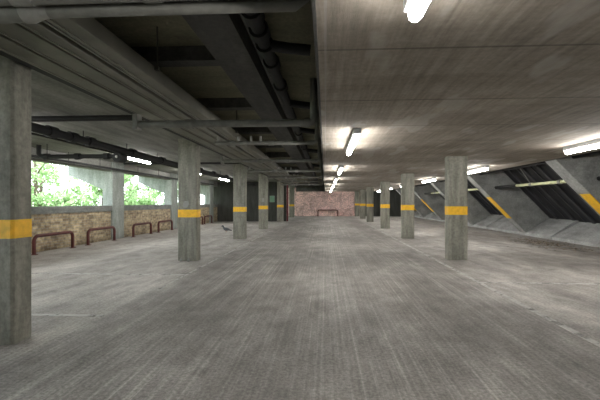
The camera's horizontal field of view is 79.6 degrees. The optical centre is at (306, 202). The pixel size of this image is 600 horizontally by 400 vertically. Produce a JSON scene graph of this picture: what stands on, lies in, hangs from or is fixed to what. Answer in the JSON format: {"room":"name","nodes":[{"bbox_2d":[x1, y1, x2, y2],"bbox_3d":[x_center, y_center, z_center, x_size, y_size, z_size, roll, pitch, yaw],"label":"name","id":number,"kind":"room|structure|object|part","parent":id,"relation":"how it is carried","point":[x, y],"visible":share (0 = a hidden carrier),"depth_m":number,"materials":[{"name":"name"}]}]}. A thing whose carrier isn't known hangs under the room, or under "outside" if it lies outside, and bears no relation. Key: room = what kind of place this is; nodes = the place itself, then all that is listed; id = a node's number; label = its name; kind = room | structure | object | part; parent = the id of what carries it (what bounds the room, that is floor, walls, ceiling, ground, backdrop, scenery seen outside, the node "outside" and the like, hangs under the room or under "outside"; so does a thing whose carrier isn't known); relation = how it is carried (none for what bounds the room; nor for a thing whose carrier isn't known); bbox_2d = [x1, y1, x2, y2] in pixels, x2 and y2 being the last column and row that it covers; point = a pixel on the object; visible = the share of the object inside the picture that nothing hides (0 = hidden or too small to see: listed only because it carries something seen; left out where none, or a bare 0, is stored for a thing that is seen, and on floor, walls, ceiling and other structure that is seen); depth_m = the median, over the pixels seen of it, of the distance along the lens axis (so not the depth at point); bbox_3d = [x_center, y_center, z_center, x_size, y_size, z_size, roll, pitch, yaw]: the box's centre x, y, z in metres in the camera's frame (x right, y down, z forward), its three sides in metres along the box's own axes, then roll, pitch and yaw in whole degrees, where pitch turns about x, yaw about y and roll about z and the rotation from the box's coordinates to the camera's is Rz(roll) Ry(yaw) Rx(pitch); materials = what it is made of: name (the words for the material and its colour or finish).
{"room":"parking garage","nodes":[
{"label":"parking garage","id":0,"kind":"room"},
{"bbox_2d":[31,207,216,252],"bbox_3d":[-7.019,0.787,9.556,0.220,0.985,30.350,0,0,3],"label":"wall","id":1,"kind":"structure","parent":0,"point":[79,223],"depth_m":11.21,"materials":[{"name":"yellow brick"}]},
{"bbox_2d":[31,204,217,213],"bbox_3d":[-7.040,0.200,9.556,0.340,0.190,30.350,0,0,3],"label":"trim","id":2,"kind":"structure","parent":1,"relation":"on","point":[34,209],"depth_m":11.10,"materials":[{"name":"concrete"}]},
{"bbox_2d":[31,69,295,187],"bbox_3d":[-5.214,-1.600,14.293,6.390,0.400,40.000,0,0,3],"label":"ceiling","id":3,"kind":"structure","parent":0,"point":[49,96],"depth_m":7.10,"materials":[{"name":"grey concrete"}]},
{"bbox_2d":[31,115,143,121],"bbox_3d":[-4.580,-1.330,5.748,4.050,0.086,0.090,0,0,3],"label":"conduit","id":4,"kind":"object","parent":3,"relation":"attached to","point":[82,117],"visible":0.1,"depth_m":5.66,"materials":[{"name":"black metal"}]},
{"bbox_2d":[31,152,213,184],"bbox_3d":[-6.554,-1.249,10.607,0.064,0.302,24.500,0,0,3],"label":"conduit","id":5,"kind":"object","parent":3,"relation":"hanging from","point":[34,156],"visible":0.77,"depth_m":11.49,"materials":[{"name":"black metal"}]},
{"bbox_2d":[31,132,230,180],"bbox_3d":[-4.558,-1.260,15.259,0.044,0.044,18.000,0,0,3],"label":"conduit","id":6,"kind":"object","parent":3,"relation":"attached to","point":[32,133],"visible":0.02,"depth_m":8.28,"materials":[{"name":"black metal"}]},
{"bbox_2d":[128,157,149,163],"bbox_3d":[-5.188,-1.329,10.878,0.104,0.143,1.864,0,0,3],"label":"strip light","id":7,"kind":"object","parent":3,"relation":"attached to","point":[129,158],"visible":0.26,"depth_m":11.05,"materials":[{"name":"white plastic"}]},
{"bbox_2d":[31,122,255,185],"bbox_3d":[-3.980,-1.248,14.428,0.200,0.303,19.400,0,0,3],"label":"drain pipe","id":8,"kind":"object","parent":3,"relation":"hanging from","point":[47,130],"visible":0.73,"depth_m":7.43,"materials":[{"name":"black metal"}]},
{"bbox_2d":[36,144,127,162],"bbox_3d":[-5.299,-1.158,8.419,2.135,0.443,0.280,0,0,3],"label":"pipe","id":9,"kind":"object","parent":8,"relation":"attached to","point":[118,157],"visible":0.98,"depth_m":8.40,"materials":[{"name":"black metal"}]},
{"bbox_2d":[123,162,239,164],"bbox_3d":[-4.240,-1.330,12.239,4.050,0.067,0.070,0,0,3],"label":"conduit","id":10,"kind":"object","parent":3,"relation":"attached to","point":[177,162],"visible":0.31,"depth_m":12.26,"materials":[{"name":"black metal"}]},
{"bbox_2d":[93,0,323,182],"bbox_3d":[-1.040,-1.875,14.074,3.450,0.150,40.000,0,0,3],"label":"ceiling","id":11,"kind":"structure","parent":0,"point":[293,27],"depth_m":4.56,"materials":[{"name":"grey concrete"}]},
{"bbox_2d":[0,0,308,23],"bbox_3d":[-2.134,-1.327,2.105,4.322,0.571,0.146,0,0,1],"label":"supply pipe","id":12,"kind":"object","parent":11,"relation":"hanging from","point":[8,14],"visible":0.84,"depth_m":2.05,"materials":[{"name":"metal"}]},
{"bbox_2d":[0,0,204,6],"bbox_3d":[-1.956,-1.136,2.035,3.880,0.072,0.074,0,0,3],"label":"supply pipe","id":13,"kind":"object","parent":12,"relation":"attached to","point":[15,3],"visible":1,"depth_m":1.99,"materials":[{"name":"metal"}]},
{"bbox_2d":[154,26,159,70],"bbox_3d":[-2.029,-1.575,3.711,1.040,0.450,0.040,0,0,3],"label":"hanger","id":14,"kind":"object","parent":11,"relation":"hanging from","point":[156,68],"visible":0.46,"depth_m":3.68,"materials":[{"name":"black metal"}]},
{"bbox_3d":[-1.529,-1.585,3.685,0.014,0.430,0.016,0,0,3],"label":"rod","id":15,"kind":"part","parent":14,"relation":"part of","materials":[{"name":"black metal"}]},
{"bbox_2d":[131,45,219,66],"bbox_3d":[-1.750,-1.715,4.247,1.540,0.170,0.180,0,0,3],"label":"joist","id":16,"kind":"object","parent":11,"relation":"attached to","point":[168,56],"visible":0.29,"depth_m":4.15,"materials":[{"name":"grey concrete"}]},
{"bbox_2d":[195,98,253,110],"bbox_3d":[-1.643,-1.715,6.295,1.540,0.170,0.180,0,0,3],"label":"joist","id":17,"kind":"object","parent":11,"relation":"attached to","point":[213,104],"visible":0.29,"depth_m":6.20,"materials":[{"name":"grey concrete"}]},
{"bbox_2d":[171,0,316,185],"bbox_3d":[-0.269,-1.673,13.883,0.390,0.245,39.700,0,0,3],"label":"duct","id":18,"kind":"object","parent":11,"relation":"hanging from","point":[226,37],"visible":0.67,"depth_m":4.10,"materials":[{"name":"grey metal"}]},
{"bbox_2d":[231,127,271,133],"bbox_3d":[-1.528,-1.715,8.492,1.540,0.170,0.180,0,0,3],"label":"joist","id":19,"kind":"object","parent":11,"relation":"attached to","point":[241,130],"visible":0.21,"depth_m":8.39,"materials":[{"name":"grey concrete"}]},
{"bbox_2d":[254,145,282,147],"bbox_3d":[-1.413,-1.715,10.689,1.540,0.170,0.180,0,0,3],"label":"joist","id":20,"kind":"object","parent":11,"relation":"attached to","point":[256,146],"visible":0.14,"depth_m":10.60,"materials":[{"name":"grey concrete"}]},
{"bbox_2d":[221,137,320,163],"bbox_3d":[-0.946,-1.363,9.512,2.655,0.675,0.140,0,0,3],"label":"pipe","id":21,"kind":"object","parent":11,"relation":"hanging from","point":[223,160],"visible":0.98,"depth_m":9.47,"materials":[{"name":"grey metal"}]},
{"bbox_2d":[263,152,289,157],"bbox_3d":[-1.292,-1.715,12.985,1.540,0.170,0.180,0,0,3],"label":"joist","id":22,"kind":"object","parent":11,"relation":"attached to","point":[269,154],"visible":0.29,"depth_m":12.89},
{"bbox_2d":[281,166,299,169],"bbox_3d":[-1.025,-1.715,18.078,1.540,0.170,0.180,0,0,3],"label":"joist","id":23,"kind":"object","parent":11,"relation":"attached to","point":[283,167],"visible":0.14,"depth_m":17.98,"materials":[{"name":"grey concrete"}]},
{"bbox_2d":[288,172,303,174],"bbox_3d":[-0.868,-1.715,21.074,1.540,0.170,0.180,0,0,3],"label":"joist","id":24,"kind":"object","parent":11,"relation":"attached to","point":[291,173],"visible":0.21,"depth_m":20.97,"materials":[{"name":"grey concrete"}]},
{"bbox_2d":[277,177,322,181],"bbox_3d":[-0.332,-1.371,18.643,2.385,0.658,0.117,0,0,3],"label":"pipe","id":25,"kind":"object","parent":11,"relation":"hanging from","point":[321,180],"visible":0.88,"depth_m":18.61,"materials":[{"name":"metal"}]},
{"bbox_2d":[281,175,323,184],"bbox_3d":[-0.259,-1.371,21.944,2.585,0.658,0.117,0,0,3],"label":"pipe","id":26,"kind":"object","parent":11,"relation":"hanging from","point":[322,183],"visible":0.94,"depth_m":21.88,"materials":[{"name":"metal"}]},
{"bbox_2d":[214,182,285,220],"bbox_3d":[-3.902,-0.060,24.713,5.020,2.680,0.250,0,0,3],"label":"wall","id":27,"kind":"structure","parent":0,"point":[223,193],"depth_m":24.59,"materials":[{"name":"paint"}]},
{"bbox_2d":[31,147,216,186],"bbox_3d":[-7.035,-1.240,9.556,0.250,0.320,30.350,0,0,3],"label":"beam","id":28,"kind":"structure","parent":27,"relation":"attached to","point":[33,150],"depth_m":11.86,"materials":[{"name":"grey concrete"}]},
{"bbox_2d":[270,196,274,201],"bbox_3d":[-2.341,-0.240,24.494,0.340,0.440,0.025,0,0,3],"label":"wall sign","id":29,"kind":"object","parent":27,"relation":"attached to","point":[272,198],"visible":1,"depth_m":24.48,"materials":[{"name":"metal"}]},
{"bbox_2d":[0,216,599,399],"bbox_3d":[1.507,1.428,13.940,17.050,0.304,40.600,0,0,3],"label":"floor","id":30,"kind":"structure","parent":0,"point":[311,307],"depth_m":3.97,"materials":[{"name":"concrete"}]},
{"bbox_2d":[0,55,31,344],"bbox_3d":[-2.848,-0.060,3.354,0.440,2.680,0.236,0,0,3],"label":"concrete column","id":31,"kind":"structure","parent":30,"relation":"on","point":[15,78],"depth_m":3.25,"materials":[{"name":"grey concrete"}]},
{"bbox_2d":[31,231,75,254],"bbox_3d":[-6.633,1.032,9.480,0.164,0.497,1.518,0,0,3],"label":"barrier","id":32,"kind":"object","parent":30,"relation":"on","point":[35,237],"visible":0.98,"depth_m":9.25,"materials":[{"name":"brown metal"}]},
{"bbox_2d":[68,162,123,239],"bbox_3d":[-7.569,-0.060,12.834,1.780,2.680,0.720,0,0,3],"label":"pier","id":33,"kind":"object","parent":30,"relation":"on","point":[111,182],"visible":0.62,"depth_m":12.71,"materials":[{"name":"concrete"}]},
{"bbox_2d":[86,226,115,244],"bbox_3d":[-6.528,1.032,11.487,0.164,0.497,1.518,0,0,3],"label":"barrier","id":34,"kind":"object","parent":30,"relation":"on","point":[107,227],"visible":1,"depth_m":11.27,"materials":[{"name":"brown metal"}]},
{"bbox_2d":[132,222,152,236],"bbox_3d":[-6.394,1.032,14.034,0.164,0.497,1.518,0,0,3],"label":"barrier","id":35,"kind":"object","parent":30,"relation":"on","point":[143,223],"visible":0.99,"depth_m":13.73,"materials":[{"name":"brown metal"}]},
{"bbox_2d":[138,173,177,228],"bbox_3d":[-7.319,-0.060,17.607,1.780,2.680,0.720,0,0,3],"label":"pier","id":36,"kind":"object","parent":30,"relation":"on","point":[169,188],"visible":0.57,"depth_m":17.48,"materials":[{"name":"concrete"}]},
{"bbox_2d":[156,220,172,232],"bbox_3d":[-6.289,1.032,16.051,0.164,0.497,1.518,0,0,3],"label":"barrier","id":37,"kind":"object","parent":30,"relation":"on","point":[159,222],"visible":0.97,"depth_m":15.61,"materials":[{"name":"brown metal"}]},
{"bbox_2d":[178,139,200,260],"bbox_3d":[-2.605,-0.060,7.997,0.440,2.680,0.236,0,0,3],"label":"concrete column","id":38,"kind":"structure","parent":30,"relation":"on","point":[188,151],"depth_m":7.88,"materials":[{"name":"grey concrete"}]},
{"bbox_2d":[183,201,188,207],"bbox_3d":[-2.641,0.040,7.881,0.130,0.150,0.003,0,0,3],"label":"paper notice","id":39,"kind":"object","parent":38,"relation":"attached to","point":[186,203],"visible":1,"depth_m":7.88,"materials":[{"name":"white paper"}]},
{"bbox_2d":[200,181,213,222],"bbox_3d":[-7.018,-0.060,23.349,1.780,2.680,0.720,0,0,3],"label":"pier","id":40,"kind":"object","parent":30,"relation":"on","point":[207,191],"visible":0.48,"depth_m":23.21,"materials":[{"name":"concrete"}]},
{"bbox_2d":[233,164,246,238],"bbox_3d":[-2.356,-0.060,12.741,0.440,2.680,0.236,0,0,3],"label":"concrete column","id":41,"kind":"structure","parent":30,"relation":"on","point":[239,170],"depth_m":12.63,"materials":[{"name":"grey concrete"}]},
{"bbox_2d":[259,174,267,228],"bbox_3d":[-2.105,-0.060,17.534,0.440,2.680,0.236,0,0,3],"label":"concrete column","id":42,"kind":"structure","parent":30,"relation":"on","point":[263,179],"depth_m":17.42,"materials":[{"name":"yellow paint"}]},
{"bbox_2d":[277,182,283,221],"bbox_3d":[-1.760,-0.060,24.125,0.440,2.680,0.236,0,0,3],"label":"concrete column","id":43,"kind":"structure","parent":30,"relation":"on","point":[280,188],"depth_m":24.02,"materials":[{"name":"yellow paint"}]},
{"bbox_2d":[286,183,287,220],"bbox_3d":[-1.314,-0.235,24.602,0.150,3.030,0.150,0,0,3],"label":"riser pipe","id":44,"kind":"object","parent":30,"relation":"on","point":[286,183],"visible":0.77,"depth_m":24.57,"materials":[{"name":"metal"}]},
{"bbox_2d":[289,186,293,216],"bbox_3d":[-1.283,-0.060,31.310,0.440,2.680,0.236,0,0,3],"label":"concrete column","id":45,"kind":"structure","parent":30,"relation":"on","point":[291,188],"depth_m":31.20,"materials":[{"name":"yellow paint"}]},
{"bbox_2d":[317,209,337,215],"bbox_3d":[1.986,0.965,33.692,2.050,0.630,0.195,0,0,3],"label":"barrier","id":46,"kind":"object","parent":30,"relation":"on","point":[319,209],"visible":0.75,"depth_m":33.68,"materials":[{"name":"brown metal"}]},
{"bbox_2d":[355,191,359,215],"bbox_3d":[4.694,0.125,33.400,0.440,2.310,0.236,0,0,3],"label":"concrete column","id":47,"kind":"structure","parent":30,"relation":"on","point":[357,193],"depth_m":33.28,"materials":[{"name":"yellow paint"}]},
{"bbox_2d":[360,189,365,218],"bbox_3d":[4.433,0.125,28.407,0.440,2.310,0.236,0,0,3],"label":"concrete column","id":48,"kind":"structure","parent":30,"relation":"on","point":[362,191],"depth_m":28.29,"materials":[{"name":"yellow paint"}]},
{"bbox_2d":[366,187,373,221],"bbox_3d":[4.192,0.125,23.813,0.440,2.310,0.236,0,0,3],"label":"concrete column","id":49,"kind":"structure","parent":30,"relation":"on","point":[369,205],"depth_m":23.70,"materials":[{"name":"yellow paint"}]},
{"bbox_2d":[380,181,389,228],"bbox_3d":[3.875,0.125,17.771,0.440,2.310,0.236,0,0,3],"label":"concrete column","id":50,"kind":"structure","parent":30,"relation":"on","point":[384,186],"depth_m":17.66,"materials":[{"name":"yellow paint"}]},
{"bbox_2d":[401,173,413,238],"bbox_3d":[3.620,0.125,12.908,0.440,2.310,0.236,0,0,3],"label":"concrete column","id":51,"kind":"structure","parent":30,"relation":"on","point":[407,180],"depth_m":12.79,"materials":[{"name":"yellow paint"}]},
{"bbox_2d":[395,188,431,216],"bbox_3d":[8.895,-0.210,28.694,3.822,2.980,0.440,0,0,3],"label":"raking fin","id":52,"kind":"object","parent":30,"relation":"on","point":[420,207],"visible":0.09,"depth_m":28.47,"materials":[{"name":"grey concrete"}]},
{"bbox_2d":[414,184,444,219],"bbox_3d":[8.654,-0.210,24.100,3.822,2.980,0.440,0,0,3],"label":"raking fin","id":53,"kind":"object","parent":30,"relation":"on","point":[435,203],"visible":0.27,"depth_m":23.90,"materials":[{"name":"grey concrete"}]},
{"bbox_2d":[445,156,467,259],"bbox_3d":[3.369,0.125,8.115,0.440,2.310,0.236,0,0,3],"label":"concrete column","id":54,"kind":"structure","parent":30,"relation":"on","point":[456,167],"depth_m":8.00,"materials":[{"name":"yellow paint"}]},
{"bbox_2d":[430,181,489,224],"bbox_3d":[8.390,-0.210,19.057,3.822,2.980,0.440,0,0,3],"label":"raking fin","id":55,"kind":"object","parent":30,"relation":"on","point":[477,212],"visible":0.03,"depth_m":18.82,"materials":[{"name":"grey concrete"}]},
{"bbox_2d":[468,172,548,232],"bbox_3d":[8.133,-0.210,14.164,3.822,2.980,0.440,0,0,3],"label":"raking fin","id":56,"kind":"object","parent":30,"relation":"on","point":[514,204],"visible":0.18,"depth_m":13.96,"materials":[{"name":"grey concrete"}]},
{"bbox_2d":[429,220,599,253],"bbox_3d":[7.529,1.264,14.971,1.969,0.027,21.366,0,0,3],"label":"leaf litter","id":57,"kind":"object","parent":30,"relation":"on","point":[557,244],"visible":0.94,"depth_m":10.95,"materials":[{"name":"brown plant"}]},
{"bbox_2d":[545,154,599,215],"bbox_3d":[7.857,-0.210,8.901,3.822,2.980,0.440,0,0,3],"label":"raking fin","id":58,"kind":"object","parent":30,"relation":"on","point":[581,174],"visible":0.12,"depth_m":8.75,"materials":[{"name":"grey concrete"}]},
{"bbox_2d":[479,161,546,174],"bbox_3d":[6.636,-1.120,11.604,0.156,0.156,4.790,0,0,3],"label":"drain pipe","id":59,"kind":"object","parent":58,"relation":"attached to","point":[543,162],"visible":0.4,"depth_m":11.36,"materials":[{"name":"black metal"}]},
{"bbox_3d":[7.618,-0.210,4.327,3.822,2.980,0.440,0,0,3],"label":"raking fin","id":60,"kind":"object","parent":30,"relation":"on","visible":0},
{"bbox_2d":[571,151,599,158],"bbox_3d":[6.379,-1.120,6.685,0.156,0.156,4.100,0,0,3],"label":"drain pipe","id":61,"kind":"object","parent":60,"relation":"attached to","point":[596,152],"visible":0.69,"depth_m":8.26,"materials":[{"name":"black metal"}]},
{"bbox_2d":[288,188,354,215],"bbox_3d":[-0.435,-0.235,34.220,10.950,3.030,0.300,0,0,3],"label":"wall","id":62,"kind":"structure","parent":0,"point":[305,203],"depth_m":33.97,"materials":[{"name":"pink brick"}]},
{"bbox_2d":[296,183,324,191],"bbox_3d":[0.358,-1.415,33.878,2.690,0.770,0.200,0,0,3],"label":"trim","id":63,"kind":"structure","parent":62,"relation":"attached to","point":[299,188],"depth_m":33.78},
{"bbox_2d":[311,0,324,188],"bbox_3d":[0.673,-1.405,13.984,0.020,0.790,40.000,0,0,3],"label":"trim","id":64,"kind":"structure","parent":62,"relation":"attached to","point":[313,1],"depth_m":2.55,"materials":[{"name":"grey concrete"}]},
{"bbox_2d":[366,189,415,215],"bbox_3d":[7.899,-0.220,33.683,5.750,3.000,0.500,0,0,3],"label":"wall","id":65,"kind":"structure","parent":0,"point":[395,197],"depth_m":33.43,"materials":[{"name":"concrete"}]},
{"bbox_2d":[316,0,599,191],"bbox_3d":[3.429,-1.405,13.839,5.500,0.750,40.000,0,0,3],"label":"ceiling","id":66,"kind":"structure","parent":0,"point":[499,84],"depth_m":3.14,"materials":[{"name":"grey concrete"}]},
{"bbox_2d":[241,13,319,179],"bbox_3d":[0.108,-1.459,9.507,0.511,0.172,29.000,0,0,3],"label":"drain pipe","id":67,"kind":"object","parent":66,"relation":"hanging from","point":[259,31],"visible":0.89,"depth_m":3.37,"materials":[{"name":"black metal"}]},
{"bbox_2d":[337,165,342,174],"bbox_3d":[1.009,-0.959,10.854,0.104,0.143,1.864,0,0,3],"label":"strip light","id":68,"kind":"object","parent":66,"relation":"attached to","point":[340,168],"visible":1,"depth_m":10.12,"materials":[{"name":"white plastic"}]},
{"bbox_2d":[346,128,360,155],"bbox_3d":[0.750,-0.959,5.911,0.104,0.143,1.864,0,0,3],"label":"strip light","id":69,"kind":"object","parent":66,"relation":"attached to","point":[356,132],"visible":1,"depth_m":5.38,"materials":[{"name":"white plastic"}]},
{"bbox_2d":[347,134,359,155],"bbox_3d":[0.751,-0.922,5.919,0.070,0.070,1.840,0,0,3],"label":"diffuser","id":70,"kind":"object","parent":69,"relation":"attached to","point":[354,138],"depth_m":5.61,"materials":[{"name":"white plastic"}]},
{"bbox_2d":[403,0,430,21],"bbox_3d":[0.486,-0.959,0.868,0.104,0.143,1.864,0,0,3],"label":"strip light","id":71,"kind":"object","parent":66,"relation":"attached to","point":[416,9],"visible":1,"depth_m":1.70,"materials":[{"name":"white plastic"}]},
{"bbox_2d":[422,177,435,182],"bbox_3d":[5.272,-0.959,15.567,0.104,0.143,1.864,0,0,3],"label":"strip light","id":72,"kind":"object","parent":66,"relation":"attached to","point":[433,178],"visible":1,"depth_m":15.37,"materials":[{"name":"white plastic"}]},
{"bbox_2d":[468,165,489,173],"bbox_3d":[5.023,-0.959,10.814,0.104,0.143,1.864,0,0,3],"label":"strip light","id":73,"kind":"object","parent":66,"relation":"attached to","point":[485,167],"visible":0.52,"depth_m":10.37,"materials":[{"name":"white plastic"}]},
{"bbox_2d":[468,168,487,173],"bbox_3d":[5.023,-0.922,10.822,0.070,0.070,1.840,0,0,3],"label":"diffuser","id":74,"kind":"object","parent":73,"relation":"attached to","point":[474,170],"depth_m":10.55,"materials":[{"name":"white plastic"}]},
{"bbox_2d":[563,138,599,153],"bbox_3d":[4.758,-0.959,5.751,0.104,0.143,1.864,0,0,3],"label":"strip light","id":75,"kind":"object","parent":66,"relation":"attached to","point":[593,144],"visible":1,"depth_m":6.17,"materials":[{"name":"white plastic"}]},
{"bbox_2d":[565,144,599,153],"bbox_3d":[4.758,-0.922,5.759,0.070,0.070,1.840,0,0,3],"label":"diffuser","id":76,"kind":"object","parent":75,"relation":"attached to","point":[584,147],"depth_m":6.23,"materials":[{"name":"white plastic"}]},
{"bbox_2d":[430,164,599,222],"bbox_3d":[8.625,-0.320,13.567,3.388,3.200,40.000,0,0,3],"label":"wall","id":77,"kind":"structure","parent":0,"point":[545,167],"depth_m":12.33,"materials":[{"name":"black metal"}]},
{"bbox_2d":[414,211,599,246],"bbox_3d":[9.146,0.945,13.540,1.350,0.670,40.000,0,0,3],"label":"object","id":78,"kind":"structure","parent":77,"relation":"attached to","point":[576,232],"depth_m":12.79,"materials":[{"name":"concrete"}]},
{"bbox_2d":[468,164,599,223],"bbox_3d":[8.513,-0.245,13.583,2.957,2.950,39.220,0,0,3],"label":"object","id":79,"kind":"structure","parent":77,"relation":"attached to","point":[538,167],"depth_m":12.50,"materials":[{"name":"black metal"}]},
{"bbox_3d":[6.949,-1.820,13.655,1.550,0.200,40.000,0,0,3],"label":"ceiling","id":80,"kind":"structure","parent":0,"visible":0},
{"bbox_2d":[494,168,565,188],"bbox_3d":[6.870,-1.121,11.591,0.828,1.211,4.790,0,0,3],"label":"pipe","id":81,"kind":"object","parent":80,"relation":"hanging from","point":[561,181],"visible":0.82,"depth_m":11.56,"materials":[{"name":"metal"}]},
{"bbox_3d":[0.452,-0.370,-6.182,17.050,3.300,0.300,0,0,3],"label":"wall","id":82,"kind":"structure","parent":0,"visible":0},
{"bbox_2d":[239,13,318,185],"bbox_3d":[0.051,-1.625,13.866,0.090,0.090,39.700,0,0,3],"label":"duct","id":83,"kind":"object","parent":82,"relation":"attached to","point":[246,26],"visible":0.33,"depth_m":4.74,"materials":[{"name":"grey metal"}]},
{"label":"outside","id":84,"kind":"structure","parent":0,"visible":0},
{"bbox_3d":[-26.648,2.030,18.420,39.650,0.300,106.000,0,0,3],"label":"ground","id":85,"kind":"structure","parent":84,"visible":0},
{"bbox_2d":[31,161,81,199],"bbox_3d":[-15.418,-1.537,20.141,5.398,6.845,6.419,0,0,18],"label":"tree","id":86,"kind":"object","parent":85,"relation":"on","point":[40,163],"visible":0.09,"depth_m":20.73,"materials":[{"name":"green plant"}]},
{"bbox_2d":[31,189,92,206],"bbox_3d":[-11.157,0.818,16.011,3.310,2.876,3.188,0,0,33],"label":"tree","id":87,"kind":"object","parent":85,"relation":"on","point":[65,199],"visible":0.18,"depth_m":16.00,"materials":[{"name":"green plant"}]},
{"bbox_2d":[31,161,96,205],"bbox_3d":[-13.150,-0.851,17.285,6.465,6.347,3.763,0,0,-39],"label":"tree","id":88,"kind":"object","parent":85,"relation":"on","point":[34,175],"visible":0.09,"depth_m":17.38,"materials":[{"name":"green plant"}]},
{"bbox_2d":[37,164,137,205],"bbox_3d":[-11.744,-0.484,20.478,4.006,4.916,4.647,0,0,19],"label":"tree","id":89,"kind":"object","parent":85,"relation":"on","point":[45,169],"visible":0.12,"depth_m":20.52,"materials":[{"name":"green plant"}]},
{"bbox_2d":[84,178,153,201],"bbox_3d":[-15.835,-1.855,31.041,6.972,7.784,6.114,0,0,-19],"label":"tree","id":90,"kind":"object","parent":85,"relation":"on","point":[131,178],"visible":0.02,"depth_m":31.01,"materials":[{"name":"green plant"}]},
{"bbox_2d":[89,175,158,204],"bbox_3d":[-12.565,-0.780,24.816,4.891,6.100,4.577,0,0,-43],"label":"tree","id":91,"kind":"object","parent":85,"relation":"on","point":[136,186],"visible":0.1,"depth_m":24.89,"materials":[{"name":"green plant"}]},
{"bbox_2d":[124,189,158,204],"bbox_3d":[-10.978,0.684,22.983,3.790,3.134,3.467,0,0,3],"label":"tree","id":92,"kind":"object","parent":85,"relation":"on","point":[141,201],"visible":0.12,"depth_m":22.93,"materials":[{"name":"green plant"}]},
{"bbox_2d":[140,185,163,204],"bbox_3d":[-11.589,-0.605,28.602,4.748,5.721,4.416,0,0,15],"label":"tree","id":93,"kind":"object","parent":85,"relation":"on","point":[158,193],"visible":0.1,"depth_m":28.63,"materials":[{"name":"green plant"}]},
{"bbox_3d":[-2.186,-1.575,0.715,1.040,0.450,0.040,0,0,3],"label":"hanger","id":94,"kind":"object","parent":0,"visible":0},
{"bbox_2d":[0,50,282,182],"bbox_3d":[-2.246,-1.300,8.880,0.085,0.100,29.500,0,0,3],"label":"strip","id":95,"kind":"object","parent":94,"relation":"hanging from","point":[2,53],"visible":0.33,"depth_m":3.98,"materials":[{"name":"black metal"}]},
{"bbox_2d":[0,34,286,182],"bbox_3d":[-2.082,-1.315,8.871,0.206,0.150,29.500,0,0,3],"label":"cable trunking","id":96,"kind":"object","parent":94,"relation":"hanging from","point":[7,45],"visible":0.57,"depth_m":3.81,"materials":[{"name":"metal"}]},
{"bbox_2d":[132,78,317,130],"bbox_3d":[-1.138,-1.363,5.016,2.582,0.675,0.140,0,0,3],"label":"pipe","id":97,"kind":"object","parent":96,"relation":"attached to","point":[138,124],"visible":0.99,"depth_m":4.97,"materials":[{"name":"grey metal"}]},
{"bbox_2d":[248,153,321,172],"bbox_3d":[-0.751,-1.371,12.556,2.585,0.658,0.117,0,0,3],"label":"pipe","id":98,"kind":"object","parent":96,"relation":"hanging from","point":[278,169],"visible":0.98,"depth_m":12.51,"materials":[{"name":"metal"}]},
{"bbox_2d":[268,163,322,178],"bbox_3d":[-0.484,-1.371,15.747,2.385,0.658,0.117,0,0,3],"label":"pipe","id":99,"kind":"object","parent":96,"relation":"hanging from","point":[269,176],"visible":0.97,"depth_m":15.71,"materials":[{"name":"metal"}]},
{"bbox_2d":[0,23,290,182],"bbox_3d":[-1.817,-1.315,8.857,0.216,0.150,29.500,0,0,3],"label":"cable trunking","id":100,"kind":"object","parent":94,"relation":"hanging from","point":[16,32],"visible":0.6,"depth_m":3.46,"materials":[{"name":"metal"}]},
{"bbox_2d":[18,21,293,182],"bbox_3d":[-1.607,-1.315,8.846,0.116,0.150,29.500,0,0,3],"label":"cable trunking","id":101,"kind":"object","parent":94,"relation":"hanging from","point":[42,29],"visible":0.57,"depth_m":3.41,"materials":[{"name":"metal"}]},
{"bbox_2d":[215,110,318,145],"bbox_3d":[-0.739,-1.377,6.668,1.926,0.647,0.094,0,0,3],"label":"pipe","id":102,"kind":"object","parent":101,"relation":"hanging from","point":[260,142],"visible":0.96,"depth_m":6.63,"materials":[{"name":"metal"}]},
{"bbox_2d":[43,20,294,182],"bbox_3d":[-1.475,-1.280,8.839,0.041,0.050,29.500,0,0,3],"label":"cable trunking","id":103,"kind":"object","parent":94,"relation":"hanging from","point":[49,23],"visible":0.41,"depth_m":3.38,"materials":[{"name":"metal"}]},
{"bbox_2d":[48,4,298,182],"bbox_3d":[-1.353,-1.315,8.833,0.146,0.150,29.500,0,0,3],"label":"pipe","id":104,"kind":"object","parent":94,"relation":"hanging from","point":[88,31],"visible":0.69,"depth_m":3.39,"materials":[{"name":"metal"}]}
]}

